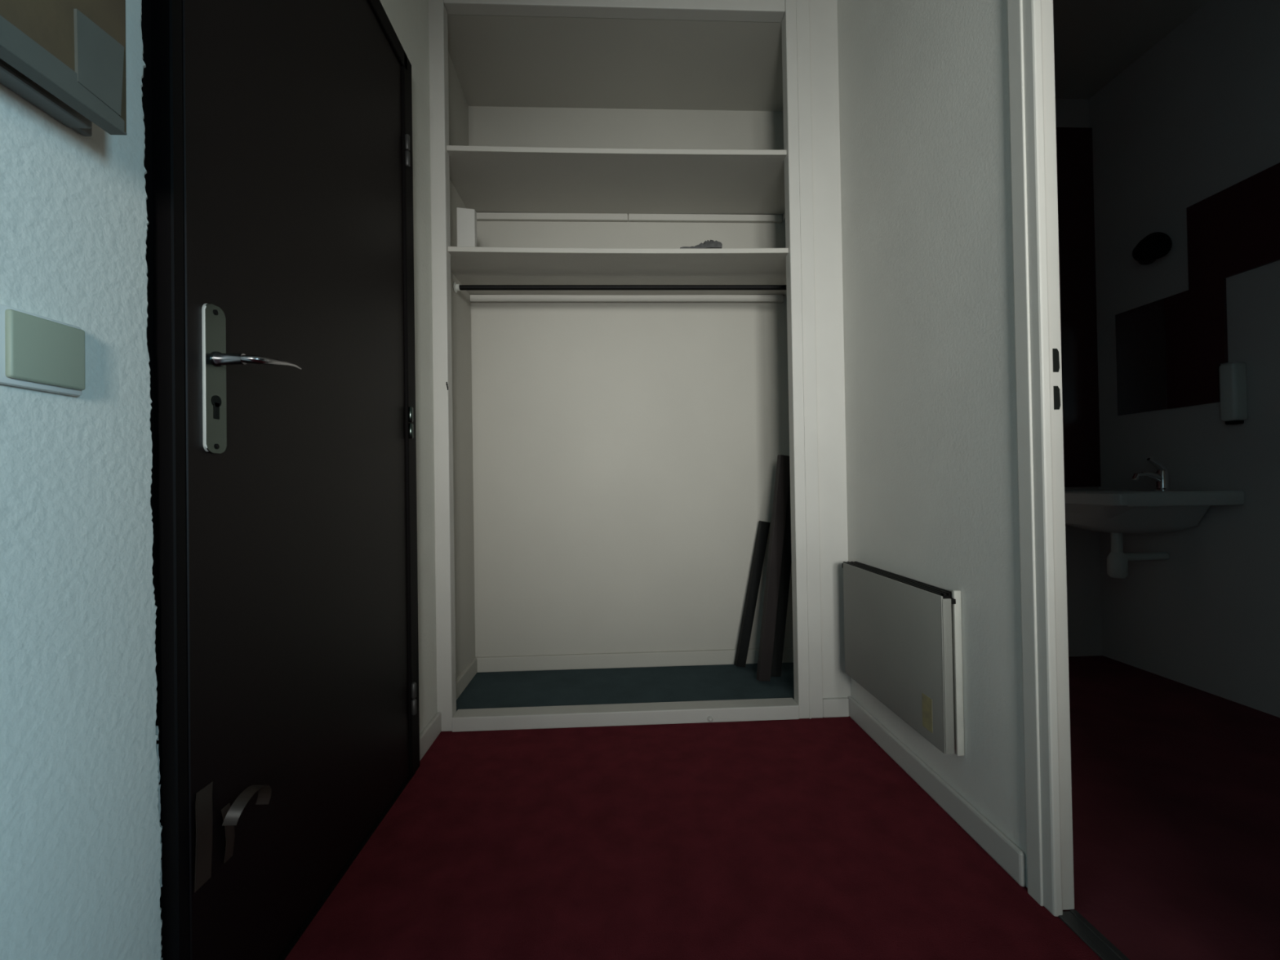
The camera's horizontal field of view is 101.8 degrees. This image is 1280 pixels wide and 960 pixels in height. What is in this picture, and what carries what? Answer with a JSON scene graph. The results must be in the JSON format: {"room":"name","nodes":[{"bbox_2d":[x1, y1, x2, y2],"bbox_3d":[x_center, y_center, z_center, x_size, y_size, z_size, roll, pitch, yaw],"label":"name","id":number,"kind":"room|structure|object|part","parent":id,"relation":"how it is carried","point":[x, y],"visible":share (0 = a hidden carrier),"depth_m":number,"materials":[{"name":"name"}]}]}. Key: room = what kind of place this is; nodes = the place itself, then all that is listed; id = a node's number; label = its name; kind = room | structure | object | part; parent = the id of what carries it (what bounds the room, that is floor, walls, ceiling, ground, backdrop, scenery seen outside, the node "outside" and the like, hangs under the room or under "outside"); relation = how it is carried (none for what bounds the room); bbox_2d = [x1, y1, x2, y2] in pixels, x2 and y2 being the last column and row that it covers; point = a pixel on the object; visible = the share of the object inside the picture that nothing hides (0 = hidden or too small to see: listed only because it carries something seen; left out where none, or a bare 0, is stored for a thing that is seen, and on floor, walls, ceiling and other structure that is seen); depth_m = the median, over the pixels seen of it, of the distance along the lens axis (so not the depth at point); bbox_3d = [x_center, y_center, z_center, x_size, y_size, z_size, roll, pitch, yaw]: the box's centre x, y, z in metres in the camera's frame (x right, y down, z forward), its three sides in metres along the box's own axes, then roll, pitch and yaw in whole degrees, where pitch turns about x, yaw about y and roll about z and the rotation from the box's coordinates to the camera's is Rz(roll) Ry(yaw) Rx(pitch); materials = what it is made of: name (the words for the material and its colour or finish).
{"room":"entrance hallway","nodes":[
{"label":"entrance hallway","id":0,"kind":"room"},
{"bbox_2d":[0,0,475,959],"bbox_3d":[-0.641,-0.452,-0.259,0.110,2.520,4.830,-1,-1,-3],"label":"wall","id":1,"kind":"structure","parent":0,"point":[81,829],"depth_m":0.60,"materials":[{"name":"paint"}]},
{"bbox_2d":[0,303,85,395],"bbox_3d":[-0.619,-0.132,0.537,0.016,0.077,0.083,-1,-1,-3],"label":"light switch","id":2,"kind":"object","parent":1,"relation":"attached to","point":[37,352],"visible":1,"depth_m":0.53,"materials":[{"name":"white plastic"}]},
{"bbox_2d":[0,0,126,136],"bbox_3d":[-0.593,-0.616,0.333,0.065,0.464,0.526,-1,-1,-3],"label":"box","id":3,"kind":"object","parent":1,"relation":"attached to","point":[66,59],"visible":1,"depth_m":0.53,"materials":[{"name":"grey metal"}]},
{"bbox_3d":[-0.620,-0.600,0.337,0.010,0.414,0.516,-1,-1,-3],"label":"plate","id":4,"kind":"part","parent":3,"relation":"part of","materials":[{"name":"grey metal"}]},
{"bbox_2d":[155,725,162,887],"bbox_3d":[-0.632,0.426,0.678,0.010,0.211,0.006,-1,-1,-3],"label":"trim","id":5,"kind":"structure","parent":1,"relation":"attached to","point":[157,726],"depth_m":0.68,"materials":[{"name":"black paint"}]},
{"bbox_2d":[141,0,419,959],"bbox_3d":[-0.685,-0.197,1.059,0.112,2.035,0.893,-1,-1,-3],"label":"trim","id":6,"kind":"structure","parent":1,"relation":"attached to","point":[162,89],"depth_m":0.69,"materials":[{"name":"black wood"}]},
{"bbox_2d":[182,0,416,959],"bbox_3d":[-0.625,-0.175,1.088,0.114,1.979,0.750,-1,-1,-3],"label":"door","id":7,"kind":"structure","parent":1,"relation":"in","point":[296,585],"depth_m":0.94,"materials":[{"name":"black wood"}]},
{"bbox_2d":[194,781,213,892],"bbox_3d":[-0.608,0.497,0.726,0.007,0.130,0.036,-1,-1,-3],"label":"plate","id":8,"kind":"object","parent":7,"relation":"attached to","point":[203,805],"visible":1,"depth_m":0.72,"materials":[{"name":"metal"}]},
{"bbox_3d":[-0.621,-0.147,0.759,0.004,0.216,0.039,-1,-1,-3],"label":"handle plate","id":9,"kind":"part","parent":7,"relation":"part of","materials":[{"name":"grey metal"}]},
{"bbox_2d":[221,784,271,862],"bbox_3d":[-0.598,0.516,0.794,0.032,0.093,0.078,-1,-1,-3],"label":"door handle","id":10,"kind":"object","parent":7,"relation":"attached to","point":[231,815],"visible":1,"depth_m":0.77,"materials":[{"name":"silver metal"}]},
{"bbox_3d":[-0.589,-0.178,0.810,0.065,0.024,0.116,-1,-1,-3],"label":"lever","id":11,"kind":"part","parent":7,"relation":"part of","materials":[{"name":"silver metal"}]},
{"bbox_2d":[419,711,441,760],"bbox_3d":[-0.654,0.793,1.608,0.013,0.066,0.214,-1,-1,-3],"label":"baseboard","id":12,"kind":"structure","parent":1,"relation":"attached to","point":[429,734],"depth_m":1.61,"materials":[{"name":"white paint"}]},
{"bbox_2d":[455,657,477,699],"bbox_3d":[-0.665,0.755,1.940,0.018,0.061,0.381,-1,-1,-3],"label":"baseboard","id":13,"kind":"structure","parent":1,"relation":"attached to","point":[467,675],"depth_m":1.97,"materials":[{"name":"paint"}]},
{"bbox_2d":[447,13,782,111],"bbox_3d":[-0.070,-1.600,2.005,1.370,0.080,0.401,-1,-1,-3],"label":"ceiling","id":14,"kind":"structure","parent":0,"point":[498,60],"depth_m":1.97,"materials":[{"name":"paint"}]},
{"bbox_2d":[456,662,794,711],"bbox_3d":[-0.011,0.797,1.976,1.390,0.044,0.415,-1,-1,-3],"label":"floor","id":15,"kind":"structure","parent":0,"point":[512,689],"depth_m":1.95,"materials":[{"name":"blue carpet"}]},
{"bbox_2d":[734,520,770,666],"bbox_3d":[0.464,0.468,2.148,0.159,0.598,0.027,-1,-1,-7],"label":"leaning board","id":16,"kind":"object","parent":15,"relation":"on","point":[751,598],"visible":1,"depth_m":2.14,"materials":[{"name":"black wood"}]},
{"bbox_2d":[755,454,790,680],"bbox_3d":[0.514,0.333,1.995,0.156,0.860,0.025,-1,-1,-15],"label":"leaning board","id":17,"kind":"object","parent":15,"relation":"on","point":[769,611],"visible":0.9,"depth_m":1.98,"materials":[{"name":"black wood"}]},
{"bbox_2d":[770,474,791,676],"bbox_3d":[0.554,0.345,2.036,0.171,0.838,0.024,-1,-1,-11],"label":"leaning board","id":18,"kind":"object","parent":15,"relation":"on","point":[786,562],"visible":0.3,"depth_m":2.02,"materials":[{"name":"black wood"}]},
{"bbox_2d":[468,106,793,657],"bbox_3d":[-0.036,-0.428,2.200,1.460,2.500,0.050,-1,-1,-3],"label":"wall","id":19,"kind":"structure","parent":0,"point":[624,455],"depth_m":2.17,"materials":[{"name":"paint"}]},
{"bbox_2d":[476,212,627,222],"bbox_3d":[-0.377,-1.090,2.158,0.652,0.027,0.018,-1,-1,-3],"label":"batten","id":20,"kind":"object","parent":19,"relation":"attached to","point":[481,216],"visible":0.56,"depth_m":2.15,"materials":[{"name":"paint"}]},
{"bbox_2d":[446,145,786,216],"bbox_3d":[-0.035,-1.121,1.976,1.327,0.021,0.407,-1,-1,-3],"label":"shelf","id":21,"kind":"object","parent":19,"relation":"attached to","point":[486,179],"visible":0.94,"depth_m":1.93,"materials":[{"name":"paint"}]},
{"bbox_2d":[448,246,788,295],"bbox_3d":[-0.029,-0.780,1.973,1.327,0.021,0.407,-1,-1,-3],"label":"shelf","id":22,"kind":"object","parent":19,"relation":"attached to","point":[471,265],"visible":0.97,"depth_m":1.90,"materials":[{"name":"paint"}]},
{"bbox_2d":[456,207,476,246],"bbox_3d":[-0.624,-0.881,1.875,0.065,0.196,0.025,-1,-1,1],"label":"block","id":23,"kind":"object","parent":22,"relation":"on","point":[466,218],"visible":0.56,"depth_m":1.86,"materials":[{"name":"paint"}]},
{"bbox_2d":[680,239,722,248],"bbox_3d":[0.209,-0.813,1.796,0.145,0.035,0.035,-1,-1,-3],"label":"rag","id":24,"kind":"object","parent":22,"relation":"on","point":[707,244],"visible":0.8,"depth_m":1.79,"materials":[{"name":"grey fabric"}]},
{"bbox_2d":[470,294,783,302],"bbox_3d":[-0.046,-0.756,2.169,1.304,0.028,0.018,-1,-1,-3],"label":"batten","id":25,"kind":"object","parent":19,"relation":"attached to","point":[473,298],"visible":1,"depth_m":2.16,"materials":[{"name":"paint"}]},
{"bbox_2d":[476,647,793,672],"bbox_3d":[-0.014,0.746,2.158,1.327,0.061,0.012,-1,-1,-3],"label":"baseboard","id":26,"kind":"structure","parent":19,"relation":"attached to","point":[708,657],"depth_m":2.15,"materials":[{"name":"paint"}]},
{"bbox_2d":[628,213,782,222],"bbox_3d":[0.276,-1.100,2.187,0.648,0.027,0.018,-1,-1,-3],"label":"batten","id":27,"kind":"object","parent":19,"relation":"attached to","point":[697,218],"visible":1,"depth_m":2.18,"materials":[{"name":"paint"}]},
{"bbox_2d":[284,655,1279,959],"bbox_3d":[1.194,0.810,-0.110,3.750,0.060,4.990,-1,-1,-3],"label":"floor","id":28,"kind":"structure","parent":0,"point":[801,838],"depth_m":1.13,"materials":[{"name":"red carpet"}]},
{"bbox_2d":[1057,910,1129,959],"bbox_3d":[0.802,0.790,0.531,0.042,0.004,0.855,-1,-1,-3],"label":"threshold","id":29,"kind":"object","parent":28,"relation":"on","point":[1078,924],"depth_m":0.90,"materials":[{"name":"metal"}]},
{"bbox_2d":[808,0,850,697],"bbox_3d":[-0.038,-0.442,1.809,1.500,2.520,0.101,-1,-1,-3],"label":"wall","id":30,"kind":"structure","parent":0,"point":[828,296],"depth_m":1.79,"materials":[{"name":"white paint"}]},
{"bbox_2d":[428,0,456,731],"bbox_3d":[-0.670,-0.433,1.743,0.064,2.520,0.047,-1,-1,-3],"label":"trim","id":31,"kind":"structure","parent":30,"relation":"attached to","point":[437,13],"depth_m":1.72,"materials":[{"name":"white paint"}]},
{"bbox_2d":[443,0,785,22],"bbox_3d":[-0.080,-1.651,1.782,1.156,0.102,0.046,-1,-1,-3],"label":"trim","id":32,"kind":"structure","parent":30,"relation":"attached to","point":[744,11],"depth_m":1.77,"materials":[{"name":"white paint"}]},
{"bbox_2d":[452,697,799,732],"bbox_3d":[-0.041,0.794,1.756,1.156,0.047,0.082,-1,-1,-3],"label":"trim","id":33,"kind":"structure","parent":30,"relation":"attached to","point":[775,708],"depth_m":1.74,"materials":[{"name":"white paint"}]},
{"bbox_2d":[781,0,822,719],"bbox_3d":[0.559,-0.442,1.796,0.084,2.500,0.052,-1,-1,-3],"label":"trim","id":34,"kind":"structure","parent":30,"relation":"attached to","point":[795,23],"depth_m":1.77,"materials":[{"name":"white paint"}]},
{"bbox_2d":[822,697,848,717],"bbox_3d":[0.666,0.775,1.777,0.090,0.062,0.024,-1,-1,-3],"label":"baseboard","id":35,"kind":"structure","parent":30,"relation":"attached to","point":[837,706],"depth_m":1.76,"materials":[{"name":"white paint"}]},
{"bbox_2d":[836,0,1027,888],"bbox_3d":[0.756,-0.462,1.060,0.040,2.520,2.560,-1,-1,-3],"label":"wall","id":36,"kind":"structure","parent":0,"point":[932,495],"depth_m":1.26,"materials":[{"name":"white paint"}]},
{"bbox_2d":[841,561,964,755],"bbox_3d":[0.703,0.447,1.450,0.057,0.379,0.537,-1,-1,-3],"label":"wall heater","id":37,"kind":"object","parent":36,"relation":"attached to","point":[903,635],"visible":1,"depth_m":1.32,"materials":[{"name":"metal"}]},
{"bbox_2d":[841,561,955,604],"bbox_3d":[0.703,0.277,1.454,0.050,0.020,0.529,-1,-1,-3],"label":"grille","id":38,"kind":"object","parent":37,"relation":"attached to","point":[919,592],"depth_m":1.37,"materials":[{"name":"black metal"}]},
{"bbox_2d":[848,696,1026,886],"bbox_3d":[0.734,0.768,1.398,0.012,0.068,0.763,-1,-1,-3],"label":"baseboard","id":39,"kind":"structure","parent":36,"relation":"attached to","point":[1002,850],"depth_m":1.24,"materials":[{"name":"white paint"}]},
{"bbox_2d":[1007,0,1062,916],"bbox_3d":[0.763,-0.272,0.540,0.022,2.130,0.965,-1,-1,-3],"label":"trim","id":40,"kind":"structure","parent":36,"relation":"attached to","point":[1030,276],"depth_m":0.97,"materials":[{"name":"grey paint"}]},
{"bbox_2d":[1041,0,1074,910],"bbox_3d":[0.788,-0.268,0.544,0.036,2.118,0.970,-1,-1,-3],"label":"trim","id":41,"kind":"structure","parent":36,"relation":"attached to","point":[1047,24],"depth_m":0.97,"materials":[{"name":"grey paint"}]},
{"bbox_2d":[1055,98,1102,656],"bbox_3d":[1.388,-0.460,2.364,1.340,2.520,0.090,-1,-1,-3],"label":"wall","id":42,"kind":"structure","parent":0,"point":[1082,546],"depth_m":2.34,"materials":[{"name":"paint"}]},
{"bbox_2d":[1056,127,1100,487],"bbox_3d":[1.390,-0.770,2.317,1.330,1.620,0.012,-1,-1,-3],"label":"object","id":43,"kind":"structure","parent":42,"relation":"attached to","point":[1074,153],"depth_m":2.34,"materials":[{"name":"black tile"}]},
{"bbox_2d":[1053,0,1209,98],"bbox_3d":[1.154,-1.780,-0.110,3.750,0.080,5.040,-1,-1,-3],"label":"ceiling","id":44,"kind":"structure","parent":0,"point":[1095,41],"depth_m":2.02,"materials":[{"name":"grey paint"}]},
{"bbox_2d":[1088,0,1279,717],"bbox_3d":[2.162,-0.483,1.168,0.100,2.520,2.550,-1,-1,-3],"label":"wall","id":45,"kind":"structure","parent":0,"point":[1196,116],"depth_m":1.95,"materials":[{"name":"paint"}]},
{"bbox_2d":[1115,298,1167,415],"bbox_3d":[2.062,-0.495,2.140,0.012,0.435,0.200,-1,-1,-3],"label":"mirror","id":46,"kind":"object","parent":45,"relation":"attached to","point":[1140,341],"visible":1,"depth_m":2.13,"materials":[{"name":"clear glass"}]},
{"bbox_2d":[1132,231,1172,265],"bbox_3d":[2.017,-0.908,2.081,0.102,0.101,0.144,-1,-1,15],"label":"wall lamp","id":47,"kind":"object","parent":45,"relation":"attached to","point":[1155,246],"visible":1,"depth_m":2.03,"materials":[{"name":"metal"}]},
{"bbox_2d":[1064,457,1244,578],"bbox_3d":[1.855,0.151,2.055,0.454,0.468,0.543,-1,-1,-3],"label":"washbasin","id":48,"kind":"object","parent":45,"relation":"attached to","point":[1162,508],"visible":0.91,"depth_m":1.92,"materials":[{"name":"white ceramic"}]},
{"bbox_2d":[1132,457,1173,491],"bbox_3d":[1.955,-0.021,1.990,0.146,0.128,0.052,-1,-1,-3],"label":"faucet","id":49,"kind":"object","parent":48,"relation":"on","point":[1162,476],"depth_m":1.98,"materials":[{"name":"silver metal"}]},
{"bbox_2d":[1064,488,1244,533],"bbox_3d":[1.855,0.124,2.055,0.454,0.163,0.543,-1,-1,-3],"label":"basin","id":50,"kind":"object","parent":48,"relation":"in","point":[1104,510],"depth_m":1.91,"materials":[{"name":"white ceramic"}]},
{"bbox_2d":[1164,162,1279,408],"bbox_3d":[2.088,-0.656,1.522,0.011,0.745,1.040,-1,-1,-3],"label":"mirror","id":51,"kind":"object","parent":45,"relation":"attached to","point":[1235,230],"depth_m":1.88,"materials":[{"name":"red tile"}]},
{"bbox_2d":[1218,362,1247,424],"bbox_3d":[2.061,-0.300,1.807,0.050,0.212,0.050,-1,-1,-3],"label":"soap dispenser","id":52,"kind":"object","parent":45,"relation":"attached to","point":[1233,375],"visible":1,"depth_m":1.79,"materials":[{"name":"white plastic"}]},
{"bbox_3d":[0.665,-0.416,2.024,0.054,2.450,0.385,-1,-1,-3],"label":"wall","id":53,"kind":"structure","parent":0,"visible":0},
{"bbox_2d":[453,282,786,293],"bbox_3d":[-0.028,-0.728,1.968,1.326,0.038,0.038,-1,-1,-3],"label":"rail","id":54,"kind":"object","parent":53,"relation":"attached to","point":[457,287],"visible":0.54,"depth_m":1.96,"materials":[{"name":"black metal"}]},
{"bbox_2d":[453,282,460,293],"bbox_3d":[-0.681,-0.718,1.939,0.018,0.038,0.038,-1,-1,-3],"label":"socket","id":55,"kind":"object","parent":54,"relation":"attached to","point":[456,286],"depth_m":1.93,"materials":[{"name":"white plastic"}]},
{"bbox_3d":[-0.025,-0.728,1.968,1.305,0.021,0.019,-1,-1,-3],"label":"rail","id":56,"kind":"part","parent":54,"relation":"part of","materials":[{"name":"black metal"}]}
]}

